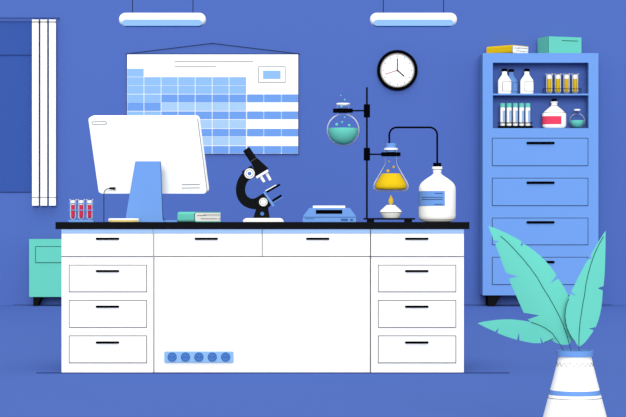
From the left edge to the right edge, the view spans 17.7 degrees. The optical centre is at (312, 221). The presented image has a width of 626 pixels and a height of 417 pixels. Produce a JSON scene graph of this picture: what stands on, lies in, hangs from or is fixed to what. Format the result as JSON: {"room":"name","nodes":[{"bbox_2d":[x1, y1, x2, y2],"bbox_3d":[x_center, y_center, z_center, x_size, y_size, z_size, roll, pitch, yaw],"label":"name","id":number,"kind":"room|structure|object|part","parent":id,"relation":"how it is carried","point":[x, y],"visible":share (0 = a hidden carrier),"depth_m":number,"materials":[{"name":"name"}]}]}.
{"room":"science classroom","nodes":[
{"label":"science classroom","id":0,"kind":"room"},
{"bbox_2d":[0,0,625,304],"bbox_3d":[0.000,-1.200,21.880,18.000,4.200,0.150,0,0,0],"label":"wall","id":1,"kind":"structure","parent":0,"point":[337,44],"depth_m":21.81,"materials":[{"name":"blue paint"}]},
{"bbox_2d":[0,21,48,192],"bbox_3d":[-3.450,-1.246,21.817,1.180,1.856,0.036,0,0,0],"label":"window","id":2,"kind":"structure","parent":1,"relation":"in","point":[15,36],"depth_m":21.82,"materials":[{"name":"blue glass"}]},
{"bbox_3d":[-3.450,-1.065,21.812,1.180,1.496,0.026,0,0,0],"label":"frame","id":3,"kind":"part","parent":2,"relation":"part of","materials":[{"name":"white"}]},
{"bbox_2d":[126,43,298,153],"bbox_3d":[-1.087,-1.336,21.795,1.883,1.207,0.020,0,0,0],"label":"chart","id":4,"kind":"object","parent":1,"relation":"attached to","point":[241,102],"visible":0.79,"depth_m":21.79,"materials":[{"name":"paper"}]},
{"bbox_2d":[377,50,417,90],"bbox_3d":[0.913,-1.641,21.788,0.439,0.439,0.035,0,0,0],"label":"wall clock","id":5,"kind":"object","parent":1,"relation":"attached to","point":[397,70],"visible":1,"depth_m":21.78,"materials":[{"name":"black"}]},
{"bbox_3d":[-3.383,-2.203,21.773,1.291,0.010,0.065,0,0,0],"label":"rail","id":6,"kind":"object","parent":1,"relation":"attached to","visible":0},
{"bbox_2d":[32,18,38,205],"bbox_3d":[-2.997,-1.191,21.745,0.070,2.028,0.046,0,0,0],"label":"curtain","id":7,"kind":"object","parent":6,"relation":"hanging from","point":[35,23],"visible":1,"depth_m":21.73,"materials":[{"name":"white fabric"}]},
{"bbox_2d":[40,18,47,205],"bbox_3d":[-2.905,-1.191,21.745,0.071,2.028,0.046,0,0,0],"label":"curtain","id":8,"kind":"object","parent":6,"relation":"hanging from","point":[43,23],"visible":1,"depth_m":21.73,"materials":[{"name":"white fabric"}]},
{"bbox_2d":[49,18,55,205],"bbox_3d":[-2.813,-1.191,21.745,0.072,2.028,0.046,0,0,0],"label":"curtain","id":9,"kind":"object","parent":6,"relation":"hanging from","point":[52,23],"visible":1,"depth_m":21.73,"materials":[{"name":"white fabric"}]},
{"bbox_2d":[0,305,625,416],"bbox_3d":[0.000,0.950,13.053,18.000,0.100,18.105,0,0,0],"label":"floor","id":10,"kind":"structure","parent":0,"point":[30,335],"depth_m":11.08,"materials":[{"name":"blue"}]},
{"bbox_2d":[29,239,61,305],"bbox_3d":[-2.520,0.541,21.637,1.024,0.717,0.275,0,0,0],"label":"base cabinet","id":11,"kind":"object","parent":10,"relation":"on","point":[45,259],"visible":0.44,"depth_m":21.51,"materials":[{"name":"teal"}]},
{"bbox_3d":[-2.950,0.850,21.545,0.081,0.100,0.040,0,0,0],"label":"leg","id":12,"kind":"part","parent":11,"relation":"part of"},
{"bbox_3d":[-2.520,0.347,21.512,0.892,0.177,0.025,0,0,0],"label":"drawer","id":13,"kind":"part","parent":11,"relation":"part of","materials":[{"name":"teal"}]},
{"bbox_2d":[61,229,152,371],"bbox_3d":[-1.226,0.471,12.342,0.545,0.857,0.716,0,0,0],"label":"base cabinet","id":14,"kind":"object","parent":10,"relation":"on","point":[107,274],"visible":1,"depth_m":12.00,"materials":[{"name":"white paint"}]},
{"bbox_3d":[-1.226,0.136,12.008,0.539,0.135,0.024,0,0,0],"label":"drawer","id":15,"kind":"part","parent":14,"relation":"part of","materials":[{"name":"white paint"}]},
{"bbox_3d":[-1.224,0.717,11.991,0.139,0.013,0.013,0,0,0],"label":"handle","id":16,"kind":"part","parent":14,"relation":"part of","materials":[{"name":"black metal"}]},
{"bbox_3d":[-1.224,0.504,11.991,0.139,0.013,0.013,0,0,0],"label":"handle","id":17,"kind":"part","parent":14,"relation":"part of","materials":[{"name":"black metal"}]},
{"bbox_3d":[-1.224,0.292,11.991,0.139,0.013,0.013,0,0,0],"label":"handle","id":18,"kind":"part","parent":14,"relation":"part of","materials":[{"name":"black metal"}]},
{"bbox_3d":[-1.224,0.100,11.991,0.139,0.013,0.013,0,0,0],"label":"handle","id":19,"kind":"part","parent":14,"relation":"part of","materials":[{"name":"black metal"}]},
{"bbox_3d":[-1.222,0.758,12.008,0.466,0.164,0.025,0,0,0],"label":"drawer","id":20,"kind":"part","parent":14,"relation":"part of","materials":[{"name":"white paint"}]},
{"bbox_3d":[-1.222,0.547,12.008,0.466,0.164,0.025,0,0,0],"label":"drawer","id":21,"kind":"part","parent":14,"relation":"part of","materials":[{"name":"white paint"}]},
{"bbox_3d":[-1.222,0.336,12.008,0.466,0.163,0.025,0,0,0],"label":"drawer","id":22,"kind":"part","parent":14,"relation":"part of","materials":[{"name":"white paint"}]},
{"bbox_2d":[153,229,370,371],"bbox_3d":[-0.304,0.471,12.339,1.296,0.857,0.722,0,0,0],"label":"base cabinet","id":23,"kind":"object","parent":10,"relation":"on","point":[281,300],"depth_m":12.00,"materials":[{"name":"white paint"}]},
{"bbox_2d":[168,352,176,361],"bbox_3d":[-0.838,0.804,11.982,0.055,0.055,0.008,0,0,0],"label":"socket","id":24,"kind":"object","parent":23,"relation":"attached to","point":[172,356],"depth_m":11.98,"materials":[{"name":"blue plastic"}]},
{"bbox_2d":[181,352,189,361],"bbox_3d":[-0.759,0.804,11.982,0.055,0.055,0.008,0,0,0],"label":"socket","id":25,"kind":"object","parent":23,"relation":"attached to","point":[185,356],"depth_m":11.98,"materials":[{"name":"blue plastic"}]},
{"bbox_3d":[-0.679,0.804,11.987,0.412,0.066,0.018,0,0,0],"label":"power strip","id":26,"kind":"part","parent":23,"relation":"part of","materials":[{"name":"blue plastic"}]},
{"bbox_2d":[194,352,202,361],"bbox_3d":[-0.679,0.804,11.982,0.055,0.055,0.008,0,0,0],"label":"socket","id":27,"kind":"object","parent":23,"relation":"attached to","point":[198,356],"depth_m":11.98,"materials":[{"name":"blue plastic"}]},
{"bbox_3d":[-0.635,0.100,11.991,0.139,0.013,0.013,0,0,0],"label":"handle","id":28,"kind":"part","parent":23,"relation":"part of","materials":[{"name":"black metal"}]},
{"bbox_3d":[-0.625,0.136,12.008,0.641,0.135,0.024,0,0,0],"label":"drawer","id":29,"kind":"part","parent":23,"relation":"part of","materials":[{"name":"white paint"}]},
{"bbox_2d":[208,352,216,361],"bbox_3d":[-0.599,0.804,11.982,0.055,0.055,0.008,0,0,0],"label":"socket","id":30,"kind":"object","parent":23,"relation":"attached to","point":[212,356],"depth_m":11.98,"materials":[{"name":"blue plastic"}]},
{"bbox_2d":[221,352,229,361],"bbox_3d":[-0.520,0.804,11.982,0.055,0.055,0.008,0,0,0],"label":"socket","id":31,"kind":"object","parent":23,"relation":"attached to","point":[225,356],"depth_m":11.98,"materials":[{"name":"blue plastic"}]},
{"bbox_2d":[55,222,468,228],"bbox_3d":[-0.301,0.021,12.353,2.466,0.043,0.730,0,0,0],"label":"countertop","id":32,"kind":"structure","parent":23,"relation":"on","point":[58,225],"depth_m":11.99,"materials":[{"name":"black"}]},
{"bbox_2d":[68,203,93,221],"bbox_3d":[-1.403,-0.058,12.200,0.152,0.116,0.048,0,0,0],"label":"tube rack","id":33,"kind":"object","parent":32,"relation":"on","point":[77,210],"visible":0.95,"depth_m":12.18,"materials":[{"name":"blue paint"}]},
{"bbox_2d":[69,199,76,219],"bbox_3d":[-1.454,-0.076,12.200,0.044,0.125,0.044,0,0,0],"label":"test tube","id":34,"kind":"object","parent":33,"relation":"in","point":[72,206],"visible":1,"depth_m":12.19,"materials":[{"name":"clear glass"}]},
{"bbox_2d":[78,199,84,219],"bbox_3d":[-1.405,-0.076,12.200,0.044,0.125,0.044,0,0,0],"label":"test tube","id":35,"kind":"object","parent":33,"relation":"in","point":[80,206],"visible":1,"depth_m":12.19,"materials":[{"name":"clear glass"}]},
{"bbox_2d":[86,199,92,219],"bbox_3d":[-1.354,-0.076,12.200,0.044,0.125,0.044,0,0,0],"label":"test tube","id":36,"kind":"object","parent":33,"relation":"in","point":[88,201],"visible":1,"depth_m":12.19,"materials":[{"name":"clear glass"}]},
{"bbox_2d":[108,218,138,221],"bbox_3d":[-1.138,-0.011,12.100,0.186,0.022,0.094,0,0,0],"label":"shallow dish","id":37,"kind":"object","parent":32,"relation":"on","point":[109,219],"visible":0.94,"depth_m":12.06,"materials":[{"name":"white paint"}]},
{"bbox_2d":[89,115,208,221],"bbox_3d":[-1.031,-0.331,12.341,0.796,0.661,0.344,0,0,23],"label":"computer monitor","id":38,"kind":"object","parent":32,"relation":"on","point":[143,157],"visible":0.98,"depth_m":12.30,"materials":[{"name":"white plastic"}]},
{"bbox_2d":[178,212,220,221],"bbox_3d":[-0.693,-0.031,12.267,0.129,0.062,0.270,0,0,33],"label":"book","id":39,"kind":"object","parent":32,"relation":"on","point":[182,216],"visible":1,"depth_m":12.18,"materials":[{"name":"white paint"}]},
{"bbox_2d":[236,147,283,221],"bbox_3d":[-0.325,-0.229,12.300,0.292,0.459,0.140,0,0,0],"label":"microscope","id":40,"kind":"object","parent":32,"relation":"on","point":[261,203],"visible":1,"depth_m":12.27,"materials":[{"name":"black metal"}]},
{"bbox_3d":[-0.385,-0.190,12.300,0.171,0.225,0.032,0,0,0],"label":"arm","id":41,"kind":"part","parent":40,"relation":"part of"},
{"bbox_3d":[-0.387,-0.296,12.272,0.066,0.066,0.016,0,0,0],"label":"focus knob","id":42,"kind":"part","parent":40,"relation":"part of","materials":[{"name":"white paint"}]},
{"bbox_3d":[-0.302,-0.122,12.271,0.054,0.054,0.015,0,0,0],"label":"focus knob","id":43,"kind":"part","parent":40,"relation":"part of","materials":[{"name":"white paint"}]},
{"bbox_2d":[303,206,355,221],"bbox_3d":[0.099,-0.049,12.239,0.322,0.099,0.203,0,0,0],"label":"scale","id":44,"kind":"object","parent":32,"relation":"on","point":[317,213],"visible":0.98,"depth_m":12.14,"materials":[{"name":"blue paint"}]},
{"bbox_2d":[313,206,344,207],"bbox_3d":[0.097,-0.092,12.235,0.195,0.014,0.170,0,0,0],"label":"tray","id":45,"kind":"object","parent":44,"relation":"on","point":[313,206],"depth_m":12.15,"materials":[{"name":"white paint"}]},
{"bbox_2d":[333,87,414,221],"bbox_3d":[0.372,-0.413,12.340,0.499,0.826,0.180,0,0,0],"label":"stand","id":46,"kind":"object","parent":32,"relation":"on","point":[366,110],"depth_m":12.30,"materials":[{"name":"black"}]},
{"bbox_2d":[327,95,358,145],"bbox_3d":[0.184,-0.623,12.340,0.200,0.315,0.200,0,0,0],"label":"flask","id":47,"kind":"object","parent":46,"relation":"attached to","point":[342,136],"visible":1,"depth_m":12.29,"materials":[{"name":"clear glass"}]},
{"bbox_3d":[0.184,-0.594,12.340,0.200,0.257,0.200,0,0,0],"label":"glass","id":48,"kind":"part","parent":47,"relation":"part of","materials":[{"name":"clear glass"}]},
{"bbox_3d":[0.330,-0.425,12.340,0.011,0.802,0.011,0,0,34],"label":"rod","id":49,"kind":"part","parent":46,"relation":"part of","materials":[{"name":"metal"}]},
{"bbox_3d":[0.467,-0.019,12.340,0.310,0.010,0.180,0,0,0],"label":"plate","id":50,"kind":"part","parent":46,"relation":"part of","materials":[{"name":"black metal"}]},
{"bbox_2d":[373,143,408,191],"bbox_3d":[0.477,-0.334,12.340,0.218,0.295,0.218,0,0,0],"label":"flask","id":51,"kind":"object","parent":46,"relation":"attached to","point":[386,181],"visible":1,"depth_m":12.28,"materials":[{"name":"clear glass"}]},
{"bbox_3d":[0.476,-0.095,12.320,0.137,0.141,0.137,0,0,0],"label":"spirit burner","id":52,"kind":"part","parent":46,"relation":"part of","materials":[{"name":"white ceramic"}]},
{"bbox_3d":[0.476,-0.065,12.320,0.137,0.080,0.137,0,0,0],"label":"burner","id":53,"kind":"part","parent":46,"relation":"part of","materials":[{"name":"white ceramic"}]},
{"bbox_2d":[418,163,455,221],"bbox_3d":[0.759,-0.181,12.319,0.228,0.362,0.229,0,0,0],"label":"bottle","id":54,"kind":"object","parent":32,"relation":"on","point":[436,193],"visible":0.96,"depth_m":12.23,"materials":[{"name":"white paint"}]},
{"bbox_2d":[388,126,437,162],"bbox_3d":[0.615,-0.464,12.340,0.305,0.242,0.012,0,0,0],"label":"hose","id":55,"kind":"object","parent":54,"relation":"attached to","point":[433,128],"visible":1,"depth_m":12.34,"materials":[{"name":"black rubber"}]},
{"bbox_3d":[0.019,0.136,12.008,0.639,0.135,0.024,0,0,0],"label":"drawer","id":56,"kind":"part","parent":23,"relation":"part of","materials":[{"name":"white paint"}]},
{"bbox_3d":[0.028,0.100,11.991,0.139,0.013,0.013,0,0,0],"label":"handle","id":57,"kind":"part","parent":23,"relation":"part of","materials":[{"name":"black metal"}]},
{"bbox_2d":[36,372,509,372],"bbox_3d":[-0.238,0.897,11.971,2.813,0.006,0.010,0,0,0],"label":"trim","id":58,"kind":"structure","parent":10,"relation":"on","point":[36,372],"depth_m":11.97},
{"bbox_2d":[371,229,463,371],"bbox_3d":[0.622,0.471,12.342,0.553,0.857,0.716,0,0,0],"label":"base cabinet","id":59,"kind":"object","parent":10,"relation":"on","point":[417,275],"visible":1,"depth_m":12.00,"materials":[{"name":"white paint"}]},
{"bbox_3d":[0.620,0.758,12.008,0.466,0.164,0.025,0,0,0],"label":"drawer","id":60,"kind":"part","parent":59,"relation":"part of","materials":[{"name":"white paint"}]},
{"bbox_3d":[0.618,0.717,11.991,0.141,0.013,0.013,0,0,0],"label":"handle","id":61,"kind":"part","parent":59,"relation":"part of","materials":[{"name":"black metal"}]},
{"bbox_3d":[0.620,0.547,12.008,0.466,0.164,0.025,0,0,0],"label":"drawer","id":62,"kind":"part","parent":59,"relation":"part of","materials":[{"name":"white paint"}]},
{"bbox_3d":[0.618,0.504,11.991,0.141,0.013,0.013,0,0,0],"label":"handle","id":63,"kind":"part","parent":59,"relation":"part of","materials":[{"name":"black metal"}]},
{"bbox_3d":[0.620,0.336,12.008,0.466,0.163,0.025,0,0,0],"label":"drawer","id":64,"kind":"part","parent":59,"relation":"part of","materials":[{"name":"white paint"}]},
{"bbox_3d":[0.618,0.292,11.991,0.141,0.013,0.013,0,0,0],"label":"handle","id":65,"kind":"part","parent":59,"relation":"part of","materials":[{"name":"black metal"}]},
{"bbox_3d":[0.622,0.136,12.008,0.547,0.135,0.024,0,0,0],"label":"drawer","id":66,"kind":"part","parent":59,"relation":"part of","materials":[{"name":"white paint"}]},
{"bbox_3d":[0.618,0.100,11.991,0.141,0.013,0.013,0,0,0],"label":"handle","id":67,"kind":"part","parent":59,"relation":"part of","materials":[{"name":"black metal"}]},
{"bbox_2d":[480,53,597,305],"bbox_3d":[2.423,-0.449,21.602,1.232,2.698,0.366,0,0,0],"label":"tall cabinet","id":68,"kind":"object","parent":10,"relation":"on","point":[539,185],"visible":0.91,"depth_m":21.44,"materials":[{"name":"blue metal"}]},
{"bbox_3d":[1.861,-0.509,21.610,0.108,2.579,0.350,0,0,0],"label":"panel","id":69,"kind":"part","parent":68,"relation":"part of","materials":[{"name":"blue paint"}]},
{"bbox_3d":[1.937,0.840,21.475,0.143,0.120,0.040,0,0,0],"label":"leg","id":70,"kind":"part","parent":68,"relation":"part of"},
{"bbox_2d":[498,68,510,93],"bbox_3d":[2.044,-1.502,21.483,0.144,0.270,0.084,0,0,0],"label":"bottle","id":71,"kind":"object","parent":68,"relation":"on","point":[504,82],"visible":1,"depth_m":21.45,"materials":[{"name":"white paint"}]},
{"bbox_2d":[486,45,527,52],"bbox_3d":[2.091,-1.842,21.647,0.351,0.088,0.283,0,0,44],"label":"book","id":72,"kind":"object","parent":68,"relation":"on","point":[507,48],"visible":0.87,"depth_m":21.53,"materials":[{"name":"yellow paper"}]},
{"bbox_2d":[508,69,517,93],"bbox_3d":[2.126,-1.503,21.583,0.145,0.271,0.083,0,0,0],"label":"bottle","id":73,"kind":"object","parent":68,"relation":"on","point":[514,83],"visible":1,"depth_m":21.55,"materials":[{"name":"blue paint"}]},
{"bbox_2d":[498,122,532,127],"bbox_3d":[2.160,-1.030,21.495,0.366,0.063,0.090,0,0,0],"label":"tube rack","id":74,"kind":"object","parent":68,"relation":"on","point":[505,126],"visible":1,"depth_m":21.45,"materials":[{"name":"black metal"}]},
{"bbox_2d":[500,103,504,125],"bbox_3d":[2.024,-1.145,21.495,0.057,0.244,0.057,0,0,0],"label":"tube","id":75,"kind":"object","parent":74,"relation":"in","point":[502,105],"visible":1,"depth_m":21.47,"materials":[{"name":"white paint"}]},
{"bbox_2d":[506,103,511,125],"bbox_3d":[2.094,-1.145,21.495,0.057,0.244,0.057,0,0,0],"label":"tube","id":76,"kind":"object","parent":74,"relation":"in","point":[508,105],"visible":1,"depth_m":21.47,"materials":[{"name":"white paint"}]},
{"bbox_2d":[513,103,517,125],"bbox_3d":[2.160,-1.145,21.495,0.057,0.244,0.057,0,0,0],"label":"tube","id":77,"kind":"object","parent":74,"relation":"in","point":[515,105],"visible":1,"depth_m":21.47,"materials":[{"name":"white paint"}]},
{"bbox_3d":[2.160,-1.057,21.459,0.366,0.008,0.004,0,0,0],"label":"rail","id":78,"kind":"part","parent":74,"relation":"part of","materials":[{"name":"black"}]},
{"bbox_2d":[519,103,523,125],"bbox_3d":[2.227,-1.145,21.495,0.057,0.244,0.057,0,0,0],"label":"tube","id":79,"kind":"object","parent":74,"relation":"in","point":[521,105],"visible":1,"depth_m":21.47,"materials":[{"name":"white paint"}]},
{"bbox_2d":[525,103,529,125],"bbox_3d":[2.293,-1.145,21.495,0.057,0.244,0.057,0,0,0],"label":"tube","id":80,"kind":"object","parent":74,"relation":"in","point":[527,105],"visible":1,"depth_m":21.47,"materials":[{"name":"white paint"}]},
{"bbox_2d":[520,69,533,93],"bbox_3d":[2.284,-1.502,21.494,0.144,0.270,0.084,0,0,0],"label":"bottle","id":81,"kind":"object","parent":68,"relation":"on","point":[526,83],"visible":1,"depth_m":21.46,"materials":[{"name":"white paint"}]},
{"bbox_3d":[2.424,-1.348,21.698,1.020,0.698,0.135,0,0,0],"label":"panel","id":82,"kind":"part","parent":68,"relation":"part of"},
{"bbox_3d":[2.418,0.520,21.443,1.024,0.295,0.025,0,0,0],"label":"drawer","id":83,"kind":"part","parent":68,"relation":"part of","materials":[{"name":"blue paint"}]},
{"bbox_3d":[2.418,0.100,21.443,1.024,0.290,0.025,0,0,0],"label":"drawer","id":84,"kind":"part","parent":68,"relation":"part of","materials":[{"name":"blue paint"}]},
{"bbox_3d":[2.418,-0.322,21.443,1.024,0.298,0.025,0,0,0],"label":"drawer","id":85,"kind":"part","parent":68,"relation":"part of","materials":[{"name":"blue paint"}]},
{"bbox_3d":[2.418,-0.746,21.443,1.024,0.298,0.025,0,0,0],"label":"drawer","id":86,"kind":"part","parent":68,"relation":"part of","materials":[{"name":"blue paint"}]},
{"bbox_3d":[2.421,0.003,21.426,0.299,0.027,0.013,0,0,0],"label":"handle","id":87,"kind":"part","parent":68,"relation":"part of","materials":[{"name":"black metal"}]},
{"bbox_3d":[2.421,-0.418,21.426,0.299,0.027,0.013,0,0,0],"label":"handle","id":88,"kind":"part","parent":68,"relation":"part of","materials":[{"name":"black metal"}]},
{"bbox_3d":[2.424,-1.748,21.610,1.020,0.101,0.350,0,0,0],"label":"panel","id":89,"kind":"part","parent":68,"relation":"part of","materials":[{"name":"blue paint"}]},
{"bbox_2d":[493,94,588,95],"bbox_3d":[2.424,-1.359,21.533,1.020,0.017,0.194,0,0,0],"label":"shelf","id":90,"kind":"object","parent":68,"relation":"attached to","point":[493,94],"depth_m":21.44,"materials":[{"name":"blue paint"}]},
{"bbox_3d":[2.421,-0.841,21.426,0.299,0.027,0.013,0,0,0],"label":"handle","id":91,"kind":"part","parent":68,"relation":"part of","materials":[{"name":"black metal"}]},
{"bbox_2d":[542,99,565,127],"bbox_3d":[2.577,-1.158,21.520,0.258,0.318,0.160,0,0,0],"label":"bottle","id":92,"kind":"object","parent":68,"relation":"on","point":[554,116],"visible":1,"depth_m":21.46,"materials":[{"name":"white paint"}]},
{"bbox_2d":[538,36,580,52],"bbox_3d":[2.654,-1.891,21.681,0.400,0.185,0.249,0,0,-21],"label":"storage box","id":93,"kind":"object","parent":68,"relation":"on","point":[549,44],"visible":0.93,"depth_m":21.57,"materials":[{"name":"teal cardboard"}]},
{"bbox_2d":[542,88,581,93],"bbox_3d":[2.661,-1.397,21.515,0.406,0.058,0.095,0,0,0],"label":"wire rack","id":94,"kind":"object","parent":68,"relation":"on","point":[543,88],"visible":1,"depth_m":21.47,"materials":[{"name":"black metal"}]},
{"bbox_2d":[545,73,552,92],"bbox_3d":[2.524,-1.478,21.515,0.080,0.214,0.080,0,0,0],"label":"test tube","id":95,"kind":"object","parent":94,"relation":"in","point":[548,75],"visible":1,"depth_m":21.50,"materials":[{"name":"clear glass"}]},
{"bbox_2d":[554,73,561,92],"bbox_3d":[2.616,-1.478,21.515,0.080,0.214,0.080,0,0,0],"label":"test tube","id":96,"kind":"object","parent":94,"relation":"in","point":[557,75],"visible":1,"depth_m":21.50,"materials":[{"name":"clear glass"}]},
{"bbox_2d":[563,73,569,92],"bbox_3d":[2.709,-1.478,21.515,0.080,0.214,0.080,0,0,0],"label":"test tube","id":97,"kind":"object","parent":94,"relation":"in","point":[566,76],"visible":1,"depth_m":21.50,"materials":[{"name":"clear glass"}]},
{"bbox_2d":[571,73,578,92],"bbox_3d":[2.801,-1.478,21.515,0.080,0.214,0.080,0,0,0],"label":"test tube","id":98,"kind":"object","parent":94,"relation":"in","point":[575,75],"visible":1,"depth_m":21.50,"materials":[{"name":"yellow glass"}]},
{"bbox_2d":[570,109,584,127],"bbox_3d":[2.825,-1.102,21.525,0.162,0.207,0.162,0,0,0],"label":"flask","id":99,"kind":"object","parent":68,"relation":"on","point":[575,123],"visible":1,"depth_m":21.48,"materials":[{"name":"clear glass"}]},
{"bbox_3d":[2.986,-0.509,21.610,0.104,2.579,0.350,0,0,0],"label":"panel","id":100,"kind":"part","parent":68,"relation":"part of","materials":[{"name":"blue paint"}]},
{"bbox_2d":[543,349,606,416],"bbox_3d":[1.041,0.705,8.000,0.314,0.390,0.314,0,0,0],"label":"vase","id":101,"kind":"object","parent":10,"relation":"on","point":[574,391],"visible":1,"depth_m":7.93,"materials":[{"name":"white ceramic"}]},
{"bbox_2d":[478,226,605,350],"bbox_3d":[0.909,0.265,8.014,0.507,0.498,0.089,0,0,5],"label":"potted plant","id":102,"kind":"object","parent":101,"relation":"on","point":[562,318],"visible":0.99,"depth_m":8.02,"materials":[{"name":"teal plant"}]},
{"bbox_3d":[-0.225,-2.380,16.500,3.050,0.060,0.060,0,0,0],"label":"trim","id":103,"kind":"structure","parent":0,"visible":0},
{"bbox_2d":[119,0,205,26],"bbox_3d":[-1.234,-1.976,16.500,0.714,0.747,0.113,0,0,0],"label":"pendant lamp","id":104,"kind":"object","parent":103,"relation":"hanging from","point":[132,19],"visible":1,"depth_m":16.45,"materials":[{"name":"white paint"}]},
{"bbox_2d":[122,20,202,26],"bbox_3d":[-1.234,-1.628,16.500,0.661,0.051,0.113,0,0,0],"label":"diffuser","id":105,"kind":"object","parent":104,"relation":"attached to","point":[127,23],"depth_m":16.44,"materials":[{"name":"plastic"}]},
{"bbox_2d":[370,0,456,26],"bbox_3d":[0.823,-1.976,16.500,0.714,0.747,0.113,0,0,0],"label":"pendant lamp","id":106,"kind":"object","parent":103,"relation":"hanging from","point":[383,19],"visible":1,"depth_m":16.45,"materials":[{"name":"white paint"}]},
{"bbox_2d":[373,20,453,26],"bbox_3d":[0.823,-1.628,16.500,0.661,0.051,0.113,0,0,0],"label":"diffuser","id":107,"kind":"object","parent":106,"relation":"attached to","point":[377,23],"depth_m":16.44,"materials":[{"name":"blue plastic"}]}
]}

